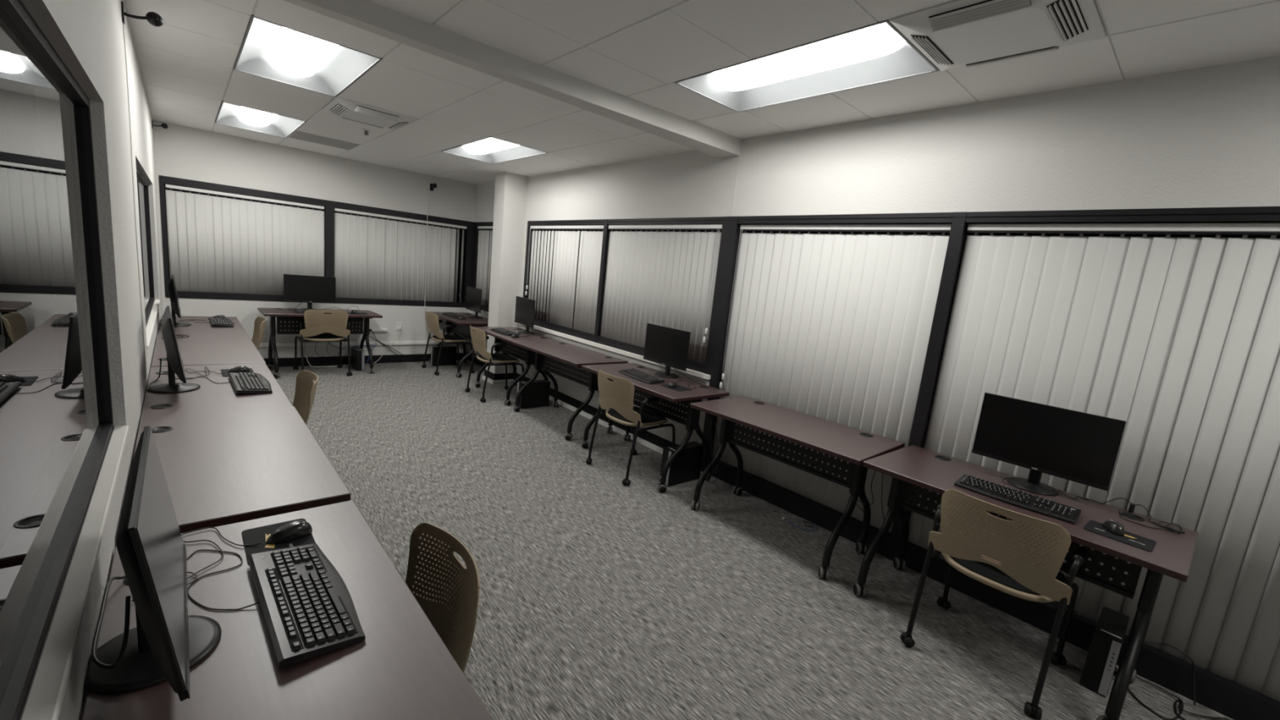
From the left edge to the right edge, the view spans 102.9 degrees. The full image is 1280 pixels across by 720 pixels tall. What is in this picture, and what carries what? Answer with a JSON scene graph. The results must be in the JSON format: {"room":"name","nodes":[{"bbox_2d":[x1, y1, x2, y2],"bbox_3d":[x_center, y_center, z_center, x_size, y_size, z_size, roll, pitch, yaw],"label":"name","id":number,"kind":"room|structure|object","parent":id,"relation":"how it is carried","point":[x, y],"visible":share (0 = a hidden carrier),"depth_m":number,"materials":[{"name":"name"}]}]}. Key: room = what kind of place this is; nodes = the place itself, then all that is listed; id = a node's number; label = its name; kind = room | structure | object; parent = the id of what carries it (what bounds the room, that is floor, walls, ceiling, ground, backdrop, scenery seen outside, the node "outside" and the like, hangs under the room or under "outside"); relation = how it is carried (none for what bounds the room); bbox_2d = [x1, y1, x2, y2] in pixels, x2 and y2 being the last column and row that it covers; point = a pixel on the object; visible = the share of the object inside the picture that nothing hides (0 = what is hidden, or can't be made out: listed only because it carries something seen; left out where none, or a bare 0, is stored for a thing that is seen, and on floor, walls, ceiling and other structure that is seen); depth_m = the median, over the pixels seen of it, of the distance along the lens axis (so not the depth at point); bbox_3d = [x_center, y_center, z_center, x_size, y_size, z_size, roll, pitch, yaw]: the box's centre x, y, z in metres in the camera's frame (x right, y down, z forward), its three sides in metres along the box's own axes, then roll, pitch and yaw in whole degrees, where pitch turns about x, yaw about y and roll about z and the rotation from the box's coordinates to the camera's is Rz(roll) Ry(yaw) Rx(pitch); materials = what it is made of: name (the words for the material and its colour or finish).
{"room":"computer lab","nodes":[
{"label":"computer lab","id":0,"kind":"room"},
{"bbox_2d":[20,0,163,719],"bbox_3d":[-1.875,-0.296,1.740,0.140,2.820,10.330,-3,13,-42],"label":"wall","id":1,"kind":"structure","parent":0,"point":[87,36],"depth_m":1.73,"materials":[{"name":"white paint"}]},
{"bbox_2d":[0,0,128,719],"bbox_3d":[-0.738,0.013,0.537,0.081,1.065,3.063,-3,13,-42],"label":"window","id":2,"kind":"structure","parent":1,"relation":"in","point":[61,449],"depth_m":0.97,"materials":[{"name":"black metal"}]},
{"bbox_2d":[122,22,146,378],"bbox_3d":[-2.487,-0.734,2.514,0.005,1.700,0.035,-3,13,-42],"label":"wire","id":3,"kind":"object","parent":1,"relation":"attached to","point":[122,23],"visible":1,"depth_m":2.49,"materials":[{"name":"white"}]},
{"bbox_2d":[120,0,163,26],"bbox_3d":[-2.350,-1.615,2.413,0.142,0.089,0.047,-3,13,-42],"label":"security camera","id":4,"kind":"object","parent":1,"relation":"attached to","point":[153,18],"visible":1,"depth_m":2.42,"materials":[{"name":"black plastic"}]},
{"bbox_2d":[136,167,159,348],"bbox_3d":[-3.652,-0.828,3.757,0.081,1.065,2.550,-3,13,-42],"label":"window","id":5,"kind":"structure","parent":1,"relation":"in","point":[151,304],"depth_m":4.12,"materials":[{"name":"black metal"}]},
{"bbox_2d":[152,120,475,358],"bbox_3d":[-3.765,-1.345,6.809,4.140,2.820,0.140,-3,13,-42],"label":"wall","id":6,"kind":"structure","parent":0,"point":[183,152],"depth_m":6.31,"materials":[{"name":"white paint"}]},
{"bbox_2d":[158,174,474,307],"bbox_3d":[-3.880,-1.390,6.676,3.465,1.290,0.126,-3,13,-42],"label":"window","id":7,"kind":"structure","parent":6,"relation":"in","point":[329,206],"depth_m":6.47,"materials":[{"name":"black metal"}]},
{"bbox_2d":[164,183,324,295],"bbox_3d":[-4.574,-1.345,6.023,1.467,1.141,0.044,-3,13,-42],"label":"vertical blind","id":8,"kind":"object","parent":7,"relation":"attached to","point":[216,244],"visible":0.93,"depth_m":5.94,"materials":[{"name":"white plastic"}]},
{"bbox_2d":[333,208,466,302],"bbox_3d":[-3.303,-1.407,7.161,1.730,1.141,0.078,-3,13,-42],"label":"vertical blind","id":9,"kind":"object","parent":7,"relation":"attached to","point":[375,258],"visible":1,"depth_m":7.06,"materials":[{"name":"white plastic"}]},
{"bbox_2d":[259,341,469,346],"bbox_3d":[-3.967,-0.214,6.812,3.480,0.044,0.040,-3,13,-42],"label":"trim","id":10,"kind":"structure","parent":6,"relation":"attached to","point":[395,343],"depth_m":6.82,"materials":[{"name":"white paint"}]},
{"bbox_2d":[263,352,468,366],"bbox_3d":[-3.992,0.004,6.859,3.490,0.112,0.022,-3,13,-42],"label":"baseboard","id":11,"kind":"structure","parent":6,"relation":"attached to","point":[313,361],"depth_m":6.85,"materials":[{"name":"black rubber"}]},
{"bbox_2d":[123,0,1279,184],"bbox_3d":[-0.322,-1.659,2.721,3.620,0.171,10.230,-3,13,-42],"label":"ceiling","id":12,"kind":"structure","parent":0,"point":[637,50],"depth_m":2.72,"materials":[{"name":"white tile"}]},
{"bbox_2d":[214,101,306,137],"bbox_3d":[-3.635,-2.323,4.859,0.595,0.107,1.170,-3,13,-42],"label":"ceiling light","id":13,"kind":"object","parent":12,"relation":"attached to","point":[229,114],"visible":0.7,"depth_m":5.01,"materials":[{"name":"grey plastic"}]},
{"bbox_2d":[237,106,277,126],"bbox_3d":[-3.635,-2.322,4.859,0.268,0.062,1.030,-3,13,-42],"label":"diffuser","id":14,"kind":"object","parent":13,"relation":"attached to","point":[246,116],"depth_m":4.86,"materials":[{"name":"white plastic"}]},
{"bbox_2d":[233,14,382,97],"bbox_3d":[-2.074,-1.873,3.133,0.595,0.107,1.170,-3,13,-42],"label":"ceiling light","id":15,"kind":"object","parent":12,"relation":"attached to","point":[268,50],"visible":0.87,"depth_m":3.18,"materials":[{"name":"grey plastic"}]},
{"bbox_2d":[267,26,339,76],"bbox_3d":[-2.074,-1.871,3.134,0.268,0.062,1.030,-3,13,-42],"label":"diffuser","id":16,"kind":"object","parent":15,"relation":"attached to","point":[291,52],"depth_m":3.07,"materials":[{"name":"white plastic"}]},
{"bbox_2d":[288,130,359,150],"bbox_3d":[-3.375,-2.345,5.456,0.565,0.007,0.495,-3,13,-42],"label":"ceiling vent","id":17,"kind":"object","parent":12,"relation":"attached to","point":[298,135],"visible":1,"depth_m":5.43,"materials":[{"name":"grey metal"}]},
{"bbox_2d":[321,96,417,128],"bbox_3d":[-2.207,-1.994,4.165,0.573,0.068,0.573,-3,13,-42],"label":"ceiling vent","id":18,"kind":"object","parent":12,"relation":"in","point":[348,109],"visible":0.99,"depth_m":4.06,"materials":[{"name":"white metal"}]},
{"bbox_2d":[329,103,347,115],"bbox_3d":[-2.374,-1.970,4.021,0.069,0.034,0.306,-3,13,-42],"label":"grille","id":19,"kind":"object","parent":18,"relation":"attached to","point":[339,109],"depth_m":4.01,"materials":[{"name":"grey metal"}]},
{"bbox_2d":[341,116,382,128],"bbox_3d":[-2.354,-2.020,4.329,0.306,0.034,0.069,-3,13,-42],"label":"grille","id":20,"kind":"object","parent":18,"relation":"attached to","point":[341,117],"depth_m":4.30,"materials":[{"name":"grey metal"}]},
{"bbox_2d":[354,105,399,121],"bbox_3d":[-2.063,-1.936,4.007,0.306,0.034,0.069,-3,13,-42],"label":"grille","id":21,"kind":"object","parent":18,"relation":"attached to","point":[366,109],"depth_m":3.99,"materials":[{"name":"grey metal"}]},
{"bbox_2d":[388,121,408,128],"bbox_3d":[-2.043,-1.986,4.315,0.069,0.034,0.306,-3,13,-42],"label":"grille","id":22,"kind":"object","parent":18,"relation":"attached to","point":[397,124],"depth_m":4.27,"materials":[{"name":"grey metal"}]},
{"bbox_2d":[441,136,548,163],"bbox_3d":[-1.487,-2.152,5.141,0.593,0.107,1.173,-3,13,-42],"label":"ceiling light","id":23,"kind":"object","parent":12,"relation":"attached to","point":[490,149],"visible":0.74,"depth_m":5.27,"materials":[{"name":"grey plastic"}]},
{"bbox_2d":[462,137,519,154],"bbox_3d":[-1.488,-2.151,5.141,0.268,0.062,1.033,-3,13,-42],"label":"diffuser","id":24,"kind":"object","parent":23,"relation":"attached to","point":[491,144],"depth_m":5.09,"materials":[{"name":"white plastic"}]},
{"bbox_2d":[284,0,742,158],"bbox_3d":[-0.511,-1.651,2.912,3.653,0.237,0.219,-3,13,-41],"label":"ceiling beam","id":25,"kind":"structure","parent":12,"relation":"attached to","point":[366,15],"depth_m":2.82,"materials":[{"name":"white paint"}]},
{"bbox_2d":[674,19,939,111],"bbox_3d":[0.814,-1.530,2.656,0.587,0.107,1.200,-3,13,-42],"label":"ceiling light","id":26,"kind":"object","parent":12,"relation":"attached to","point":[877,52],"visible":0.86,"depth_m":2.63,"materials":[{"name":"grey plastic"}]},
{"bbox_2d":[711,24,906,90],"bbox_3d":[0.814,-1.528,2.656,0.268,0.062,1.060,-3,13,-42],"label":"diffuser","id":27,"kind":"object","parent":26,"relation":"attached to","point":[877,41],"depth_m":2.52,"materials":[{"name":"white plastic"}]},
{"bbox_2d":[888,0,1106,71],"bbox_3d":[1.402,-1.294,2.009,0.588,0.068,0.588,-3,13,-42],"label":"ceiling vent","id":28,"kind":"object","parent":12,"relation":"in","point":[954,33],"visible":0.99,"depth_m":1.95,"materials":[{"name":"white metal"}]},
{"bbox_2d":[910,35,953,66],"bbox_3d":[1.250,-1.321,2.177,0.314,0.034,0.071,-3,13,-42],"label":"grille","id":29,"kind":"object","parent":28,"relation":"attached to","point":[928,44],"depth_m":2.16,"materials":[{"name":"grey metal"}]},
{"bbox_2d":[928,0,1031,31],"bbox_3d":[1.230,-1.269,1.860,0.071,0.034,0.314,-3,13,-42],"label":"grille","id":30,"kind":"object","parent":28,"relation":"attached to","point":[971,11],"depth_m":1.87,"materials":[{"name":"grey metal"}]},
{"bbox_2d":[965,45,1058,66],"bbox_3d":[1.570,-1.286,2.163,0.071,0.034,0.314,-3,13,-42],"label":"grille","id":31,"kind":"object","parent":28,"relation":"attached to","point":[1050,48],"depth_m":2.13,"materials":[{"name":"grey metal"}]},
{"bbox_2d":[1046,0,1088,42],"bbox_3d":[1.550,-1.234,1.846,0.314,0.034,0.071,-3,13,-42],"label":"grille","id":32,"kind":"object","parent":28,"relation":"attached to","point":[1068,20],"depth_m":1.84,"materials":[{"name":"grey metal"}]},
{"bbox_2d":[182,360,1233,719],"bbox_3d":[-0.725,1.040,3.336,4.600,0.100,10.830,-3,13,-42],"label":"floor","id":33,"kind":"structure","parent":0,"point":[602,597],"depth_m":2.67,"materials":[{"name":"carpet"}]},
{"bbox_2d":[158,315,247,334],"bbox_3d":[-3.990,0.046,4.675,0.567,0.754,1.185,-3,13,-42],"label":"computer desk","id":34,"kind":"object","parent":33,"relation":"on","point":[201,327],"visible":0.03,"depth_m":4.49,"materials":[{"name":"laminate"}]},
{"bbox_2d":[160,274,191,326],"bbox_3d":[-4.041,-0.513,4.428,0.208,0.422,0.540,-3,13,-42],"label":"monitor","id":35,"kind":"object","parent":34,"relation":"on","point":[175,309],"visible":0.8,"depth_m":4.28,"materials":[{"name":"black plastic"}]},
{"bbox_2d":[208,317,234,327],"bbox_3d":[-3.887,-0.354,4.747,0.169,0.034,0.452,-3,13,-42],"label":"keyboard","id":36,"kind":"object","parent":34,"relation":"on","point":[220,322],"visible":1,"depth_m":4.67,"materials":[{"name":"black plastic"}]},
{"bbox_2d":[151,334,266,366],"bbox_3d":[-3.188,0.276,3.785,0.567,0.758,1.235,-3,13,-42],"label":"computer desk","id":37,"kind":"object","parent":33,"relation":"on","point":[194,349],"visible":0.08,"depth_m":3.63,"materials":[{"name":"brown laminate"}]},
{"bbox_2d":[140,363,293,419],"bbox_3d":[-2.396,0.507,2.907,0.567,0.754,1.165,-3,13,-42],"label":"computer desk","id":38,"kind":"object","parent":33,"relation":"on","point":[211,397],"visible":0.25,"depth_m":2.66,"materials":[{"name":"brown laminate"}]},
{"bbox_2d":[148,305,199,393],"bbox_3d":[-2.452,-0.050,2.676,0.208,0.412,0.540,-3,13,-43],"label":"monitor","id":39,"kind":"object","parent":38,"relation":"on","point":[175,362],"visible":1,"depth_m":2.56,"materials":[{"name":"black plastic"}]},
{"bbox_2d":[220,368,253,377],"bbox_3d":[-2.479,0.076,3.145,0.155,0.003,0.205,-3,13,-42],"label":"mat","id":40,"kind":"object","parent":38,"relation":"on","point":[225,374],"visible":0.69,"depth_m":3.14,"materials":[{"name":"black"}]},
{"bbox_2d":[227,365,250,373],"bbox_3d":[-2.463,0.056,3.134,0.053,0.038,0.112,14,13,41],"label":"mouse","id":41,"kind":"object","parent":40,"relation":"on","point":[242,369],"visible":0.98,"depth_m":3.12,"materials":[{"name":"black plastic"}]},
{"bbox_2d":[228,372,272,393],"bbox_3d":[-2.222,0.125,2.914,0.169,0.034,0.452,-3,13,-43],"label":"keyboard","id":42,"kind":"object","parent":38,"relation":"on","point":[245,382],"visible":1,"depth_m":2.86,"materials":[{"name":"black plastic"}]},
{"bbox_2d":[133,406,351,533],"bbox_3d":[-1.623,0.726,2.056,0.568,0.760,1.170,-3,13,-42],"label":"computer desk","id":43,"kind":"object","parent":33,"relation":"on","point":[220,468],"visible":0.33,"depth_m":1.87,"materials":[{"name":"laminate"}]},
{"bbox_2d":[251,316,266,350],"bbox_3d":[-3.843,0.015,4.759,0.594,0.817,0.551,-3,13,-42],"label":"chair","id":44,"kind":"object","parent":33,"relation":"on","point":[260,322],"visible":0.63,"depth_m":4.96,"materials":[{"name":"beige plastic"}]},
{"bbox_2d":[81,500,493,719],"bbox_3d":[-0.829,0.960,1.173,0.565,0.754,1.170,-3,13,-42],"label":"computer desk","id":45,"kind":"object","parent":33,"relation":"on","point":[402,669],"visible":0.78,"depth_m":1.06,"materials":[{"name":"laminate"}]},
{"bbox_2d":[90,575,130,669],"bbox_3d":[-1.111,0.498,1.085,0.057,0.131,0.415,-3,13,-42],"label":"cable","id":46,"kind":"object","parent":45,"relation":"on","point":[127,605],"visible":0.85,"depth_m":0.98,"materials":[{"name":"black rubber"}]},
{"bbox_2d":[84,426,222,701],"bbox_3d":[-0.956,0.395,0.994,0.208,0.397,0.540,-3,13,-42],"label":"monitor","id":47,"kind":"object","parent":45,"relation":"on","point":[166,642],"visible":0.96,"depth_m":0.94,"materials":[{"name":"black plastic"}]},
{"bbox_2d":[131,527,261,601],"bbox_3d":[-1.128,0.513,1.343,0.205,0.008,0.331,1,11,-26],"label":"cable","id":48,"kind":"object","parent":45,"relation":"on","point":[219,532],"visible":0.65,"depth_m":1.40,"materials":[{"name":"black rubber"}]},
{"bbox_2d":[186,549,260,610],"bbox_3d":[-1.030,0.537,1.262,0.333,0.013,0.199,7,10,7],"label":"cable","id":49,"kind":"object","parent":45,"relation":"on","point":[237,554],"visible":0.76,"depth_m":1.25,"materials":[{"name":"black rubber"}]},
{"bbox_2d":[241,518,315,564],"bbox_3d":[-1.025,0.510,1.449,0.155,0.003,0.205,-3,13,-42],"label":"mat","id":50,"kind":"object","parent":45,"relation":"on","point":[257,535],"visible":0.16,"depth_m":1.44,"materials":[{"name":"black rubber"}]},
{"bbox_2d":[266,520,312,544],"bbox_3d":[-1.002,0.488,1.461,0.053,0.038,0.112,14,12,40],"label":"mouse","id":51,"kind":"object","parent":50,"relation":"on","point":[295,530],"visible":1,"depth_m":1.45,"materials":[{"name":"black plastic"}]},
{"bbox_2d":[247,543,365,667],"bbox_3d":[-0.803,0.556,1.222,0.169,0.034,0.452,-3,13,-43],"label":"keyboard","id":52,"kind":"object","parent":45,"relation":"on","point":[308,610],"visible":1,"depth_m":1.17,"materials":[{"name":"black plastic"}]},
{"bbox_2d":[293,369,318,424],"bbox_3d":[-2.174,0.500,2.893,0.594,0.817,0.551,-3,13,-42],"label":"chair","id":53,"kind":"object","parent":33,"relation":"on","point":[305,386],"visible":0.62,"depth_m":3.09,"materials":[{"name":"beige plastic"}]},
{"bbox_2d":[257,307,382,378],"bbox_3d":[-3.935,-0.225,6.316,1.215,0.754,0.590,-3,13,-42],"label":"computer desk","id":54,"kind":"object","parent":33,"relation":"on","point":[282,314],"visible":0.64,"depth_m":6.11,"materials":[{"name":"brown wood"}]},
{"bbox_2d":[283,274,335,309],"bbox_3d":[-4.055,-0.825,6.264,0.540,0.423,0.208,-3,13,-42],"label":"monitor","id":55,"kind":"object","parent":54,"relation":"on","point":[309,290],"visible":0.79,"depth_m":6.22,"materials":[{"name":"black plastic"}]},
{"bbox_2d":[293,309,352,376],"bbox_3d":[-3.877,-0.238,6.236,0.551,0.817,0.594,-3,13,-42],"label":"chair","id":56,"kind":"object","parent":33,"relation":"on","point":[338,332],"visible":0.97,"depth_m":6.04,"materials":[{"name":"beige plastic"}]},
{"bbox_2d":[351,346,364,370],"bbox_3d":[-3.701,-0.019,6.690,0.092,0.271,0.303,-3,13,-42],"label":"computer tower","id":57,"kind":"object","parent":33,"relation":"on","point":[357,354],"visible":1,"depth_m":6.60,"materials":[{"name":"black plastic"}]},
{"bbox_2d":[405,522,479,672],"bbox_3d":[-0.741,0.920,1.271,0.594,0.817,0.551,-3,13,-42],"label":"chair","id":58,"kind":"object","parent":33,"relation":"on","point":[447,592],"visible":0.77,"depth_m":1.43,"materials":[{"name":"brown plastic"}]},
{"bbox_2d":[431,345,457,366],"bbox_3d":[-2.853,-0.063,7.433,0.343,0.281,0.092,-4,13,-44],"label":"computer tower","id":59,"kind":"object","parent":33,"relation":"on","point":[448,355],"visible":1,"depth_m":7.39,"materials":[{"name":"black plastic"}]},
{"bbox_2d":[422,311,475,375],"bbox_3d":[-2.659,-0.254,7.065,0.594,0.817,0.551,-3,13,-42],"label":"chair","id":60,"kind":"object","parent":33,"relation":"on","point":[433,322],"visible":0.97,"depth_m":6.85,"materials":[{"name":"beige plastic"}]},
{"bbox_2d":[429,311,488,377],"bbox_3d":[-2.514,-0.238,7.248,0.640,0.754,1.190,-3,13,-42],"label":"computer desk","id":61,"kind":"object","parent":33,"relation":"on","point":[468,322],"visible":0.56,"depth_m":7.09,"materials":[{"name":"brown wood"}]},
{"bbox_2d":[465,286,483,318],"bbox_3d":[-2.310,-0.806,7.206,0.208,0.423,0.540,-2,12,-39],"label":"monitor","id":62,"kind":"object","parent":61,"relation":"on","point":[473,295],"visible":1,"depth_m":7.16,"materials":[{"name":"black plastic"}]},
{"bbox_2d":[465,325,524,402],"bbox_3d":[-1.698,0.023,6.003,0.594,0.817,0.551,-2,12,-38],"label":"chair","id":63,"kind":"object","parent":33,"relation":"on","point":[494,359],"visible":0.96,"depth_m":5.79,"materials":[{"name":"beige plastic"}]},
{"bbox_2d":[473,326,557,405],"bbox_3d":[-1.527,0.049,6.142,0.600,0.754,1.085,-2,12,-39],"label":"computer desk","id":64,"kind":"object","parent":33,"relation":"on","point":[529,356],"visible":0.68,"depth_m":5.95,"materials":[{"name":"brown wood"}]},
{"bbox_2d":[489,327,519,335],"bbox_3d":[-1.601,-0.336,6.022,0.169,0.034,0.452,-3,13,-42],"label":"keyboard","id":65,"kind":"object","parent":64,"relation":"on","point":[501,331],"visible":0.99,"depth_m":5.97,"materials":[{"name":"black plastic"}]},
{"bbox_2d":[514,295,535,333],"bbox_3d":[-1.362,-0.538,6.188,0.208,0.423,0.540,-1,12,-37],"label":"monitor","id":66,"kind":"object","parent":64,"relation":"on","point":[525,307],"visible":1,"depth_m":6.14,"materials":[{"name":"black plastic"}]},
{"bbox_2d":[516,379,550,408],"bbox_3d":[-1.201,0.384,5.755,0.363,0.291,0.100,-3,13,-42],"label":"computer tower","id":67,"kind":"object","parent":33,"relation":"on","point":[537,393],"visible":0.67,"depth_m":5.71,"materials":[{"name":"black plastic"}]},
{"bbox_2d":[511,340,627,440],"bbox_3d":[-0.780,0.274,5.249,0.600,0.758,1.230,-3,13,-42],"label":"computer desk","id":68,"kind":"object","parent":33,"relation":"on","point":[573,355],"visible":0.94,"depth_m":5.12,"materials":[{"name":"brown wood"}]},
{"bbox_2d":[586,369,675,486],"bbox_3d":[-0.055,0.502,4.158,0.594,0.817,0.551,-3,13,-42],"label":"chair","id":69,"kind":"object","parent":33,"relation":"on","point":[612,394],"visible":0.98,"depth_m":3.94,"materials":[{"name":"beige plastic"}]},
{"bbox_2d":[581,363,729,493],"bbox_3d":[0.058,0.517,4.327,0.610,0.754,1.190,-2,13,-40],"label":"computer desk","id":70,"kind":"object","parent":33,"relation":"on","point":[668,397],"visible":0.66,"depth_m":4.05,"materials":[{"name":"brown wood"}]},
{"bbox_2d":[618,368,664,383],"bbox_3d":[0.002,0.129,4.236,0.169,0.034,0.452,-1,12,-35],"label":"keyboard","id":71,"kind":"object","parent":70,"relation":"on","point":[633,373],"visible":1,"depth_m":4.18,"materials":[{"name":"black plastic"}]},
{"bbox_2d":[643,323,690,377],"bbox_3d":[0.250,-0.072,4.406,0.208,0.423,0.540,-2,12,-40],"label":"monitor","id":72,"kind":"object","parent":70,"relation":"on","point":[668,347],"visible":1,"depth_m":4.36,"materials":[{"name":"black plastic"}]},
{"bbox_2d":[659,441,703,486],"bbox_3d":[0.333,0.825,4.068,0.363,0.291,0.100,-2,12,-40],"label":"computer tower","id":73,"kind":"object","parent":33,"relation":"on","point":[686,466],"visible":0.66,"depth_m":4.02,"materials":[{"name":"black plastic"}]},
{"bbox_2d":[689,395,905,579],"bbox_3d":[0.935,0.768,3.359,0.615,0.758,1.195,-3,13,-43],"label":"computer desk","id":74,"kind":"object","parent":33,"relation":"on","point":[853,446],"visible":0.99,"depth_m":3.20,"materials":[{"name":"laminate"}]},
{"bbox_2d":[900,488,1088,719],"bbox_3d":[1.633,0.984,2.323,0.594,0.817,0.551,-3,13,-42],"label":"chair","id":75,"kind":"object","parent":33,"relation":"on","point":[981,558],"visible":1,"depth_m":2.11,"materials":[{"name":"brown plastic"}]},
{"bbox_2d":[853,444,1198,719],"bbox_3d":[1.742,0.999,2.490,0.615,0.754,1.184,-2,12,-40],"label":"computer desk","id":76,"kind":"object","parent":33,"relation":"on","point":[1172,553],"visible":0.78,"depth_m":2.23,"materials":[{"name":"brown wood"}]},
{"bbox_2d":[954,474,1081,524],"bbox_3d":[1.712,0.625,2.332,0.169,0.034,0.452,-3,13,-43],"label":"keyboard","id":77,"kind":"object","parent":76,"relation":"on","point":[1033,503],"visible":1,"depth_m":2.29,"materials":[{"name":"black plastic"}]},
{"bbox_2d":[971,392,1126,495],"bbox_3d":[1.972,0.424,2.504,0.208,0.423,0.540,-3,13,-42],"label":"monitor","id":78,"kind":"object","parent":76,"relation":"on","point":[1073,446],"visible":1,"depth_m":2.45,"materials":[{"name":"black plastic"}]},
{"bbox_2d":[1083,520,1156,551],"bbox_3d":[1.939,0.708,2.065,0.155,0.003,0.205,-2,12,-39],"label":"mat","id":79,"kind":"object","parent":76,"relation":"on","point":[1135,540],"visible":0.99,"depth_m":2.05,"materials":[{"name":"black rubber"}]},
{"bbox_2d":[1102,520,1124,536],"bbox_3d":[1.951,0.681,2.098,0.053,0.038,0.112,10,10,21],"label":"mouse","id":80,"kind":"object","parent":79,"relation":"on","point":[1115,527],"visible":1,"depth_m":2.07,"materials":[{"name":"black plastic"}]},
{"bbox_2d":[1118,504,1182,533],"bbox_3d":[2.230,0.689,2.230,0.165,0.048,0.202,-3,13,-42],"label":"cable","id":81,"kind":"object","parent":76,"relation":"on","point":[1171,523],"visible":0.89,"depth_m":2.21,"materials":[{"name":"black rubber"}]},
{"bbox_2d":[1080,606,1129,697],"bbox_3d":[2.102,1.313,2.307,0.303,0.271,0.092,-3,13,-42],"label":"computer tower","id":82,"kind":"object","parent":33,"relation":"on","point":[1108,634],"visible":1,"depth_m":2.22,"materials":[{"name":"black plastic"}]},
{"bbox_2d":[1115,666,1186,719],"bbox_3d":[2.210,1.415,2.207,0.319,0.120,0.211,13,12,38],"label":"cable","id":83,"kind":"object","parent":33,"relation":"on","point":[1116,668],"visible":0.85,"depth_m":2.16,"materials":[{"name":"black rubber"}]},
{"bbox_2d":[1125,636,1195,706],"bbox_3d":[2.326,1.365,2.279,0.037,0.204,0.254,-4,13,-44],"label":"cable","id":84,"kind":"object","parent":33,"relation":"on","point":[1145,641],"visible":0.92,"depth_m":2.21,"materials":[{"name":"black rubber"}]},
{"bbox_2d":[1120,647,1230,719],"bbox_3d":[2.329,1.386,2.200,0.112,0.194,0.464,-3,13,-42],"label":"cable","id":85,"kind":"object","parent":33,"relation":"on","point":[1122,651],"visible":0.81,"depth_m":2.19,"materials":[{"name":"black rubber"}]},
{"bbox_2d":[468,55,1279,444],"bbox_3d":[0.775,-0.430,4.131,0.208,2.820,10.372,-3,13,-41],"label":"wall","id":86,"kind":"structure","parent":0,"point":[1209,136],"depth_m":2.74,"materials":[{"name":"white paint"}]},
{"bbox_2d":[471,222,493,311],"bbox_3d":[-2.082,-1.324,7.342,0.141,1.280,1.312,-3,13,-41],"label":"window","id":87,"kind":"structure","parent":86,"relation":"in","point":[484,308],"depth_m":7.68,"materials":[{"name":"black metal"}]},
{"bbox_2d":[475,226,493,306],"bbox_3d":[-2.079,-1.320,7.285,0.044,1.153,1.195,-3,13,-41],"label":"vertical blind","id":88,"kind":"object","parent":87,"relation":"attached to","point":[483,246],"visible":0.34,"depth_m":7.54,"materials":[{"name":"white plastic"}]},
{"bbox_2d":[482,375,514,384],"bbox_3d":[-1.830,0.255,6.877,0.480,0.045,0.320,-3,13,-42],"label":"trim","id":89,"kind":"structure","parent":86,"relation":"attached to","point":[490,380],"depth_m":6.69,"materials":[{"name":"white plastic"}]},
{"bbox_2d":[484,369,513,380],"bbox_3d":[-1.822,0.188,6.885,0.452,0.085,0.292,-3,13,-42],"label":"baseboard","id":90,"kind":"structure","parent":89,"relation":"on","point":[491,375],"depth_m":6.71,"materials":[{"name":"black rubber"}]},
{"bbox_2d":[485,171,527,373],"bbox_3d":[-1.683,-1.136,6.666,0.440,2.625,0.270,-3,13,-42],"label":"column","id":91,"kind":"structure","parent":86,"relation":"attached to","point":[510,188],"depth_m":6.48,"materials":[{"name":"white paint"}]},
{"bbox_2d":[467,351,677,448],"bbox_3d":[-1.088,0.402,6.185,0.032,0.135,4.961,-3,13,-41],"label":"baseboard","id":92,"kind":"structure","parent":86,"relation":"attached to","point":[646,435],"depth_m":5.39,"materials":[{"name":"black rubber"}]},
{"bbox_2d":[516,383,662,453],"bbox_3d":[-0.589,0.597,5.603,0.050,0.045,3.381,-3,13,-41],"label":"trim","id":93,"kind":"structure","parent":86,"relation":"attached to","point":[653,446],"depth_m":5.20,"materials":[{"name":"white plastic"}]},
{"bbox_2d":[515,322,711,379],"bbox_3d":[-0.511,-0.178,5.470,0.055,0.035,3.381,-3,13,-41],"label":"trim","id":94,"kind":"structure","parent":86,"relation":"attached to","point":[689,371],"depth_m":5.14,"materials":[{"name":"white paint"}]},
{"bbox_2d":[523,216,730,375],"bbox_3d":[-0.366,-0.818,5.380,0.141,1.280,3.303,-3,13,-41],"label":"window","id":95,"kind":"structure","parent":86,"relation":"in","point":[706,367],"depth_m":5.21,"materials":[{"name":"black metal"}]},
{"bbox_2d":[524,225,604,334],"bbox_3d":[-0.924,-0.977,5.949,0.064,1.153,1.569,-3,13,-41],"label":"vertical blind","id":96,"kind":"object","parent":95,"relation":"attached to","point":[566,246],"visible":0.9,"depth_m":5.86,"materials":[{"name":"white plastic"}]},
{"bbox_2d":[600,224,722,363],"bbox_3d":[0.121,-0.668,4.755,0.064,1.153,1.525,-3,13,-41],"label":"vertical blind","id":97,"kind":"object","parent":95,"relation":"attached to","point":[668,279],"visible":0.88,"depth_m":4.67,"materials":[{"name":"white plastic"}]},
{"bbox_2d":[700,205,1279,719],"bbox_3d":[2.393,0.404,2.313,0.141,2.110,5.275,-3,13,-42],"label":"window","id":98,"kind":"structure","parent":86,"relation":"in","point":[1232,700],"depth_m":2.86,"materials":[{"name":"black metal"}]},
{"bbox_2d":[711,223,951,533],"bbox_3d":[1.189,0.027,3.604,0.064,1.918,1.500,-3,13,-42],"label":"vertical blind","id":99,"kind":"object","parent":98,"relation":"attached to","point":[834,327],"visible":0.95,"depth_m":3.46,"materials":[{"name":"white plastic"}]},
{"bbox_2d":[907,222,1279,701],"bbox_3d":[2.465,0.392,2.209,0.044,1.918,2.198,-3,13,-42],"label":"vertical blind","id":100,"kind":"object","parent":98,"relation":"attached to","point":[1175,340],"visible":0.76,"depth_m":2.30,"materials":[{"name":"white plastic"}]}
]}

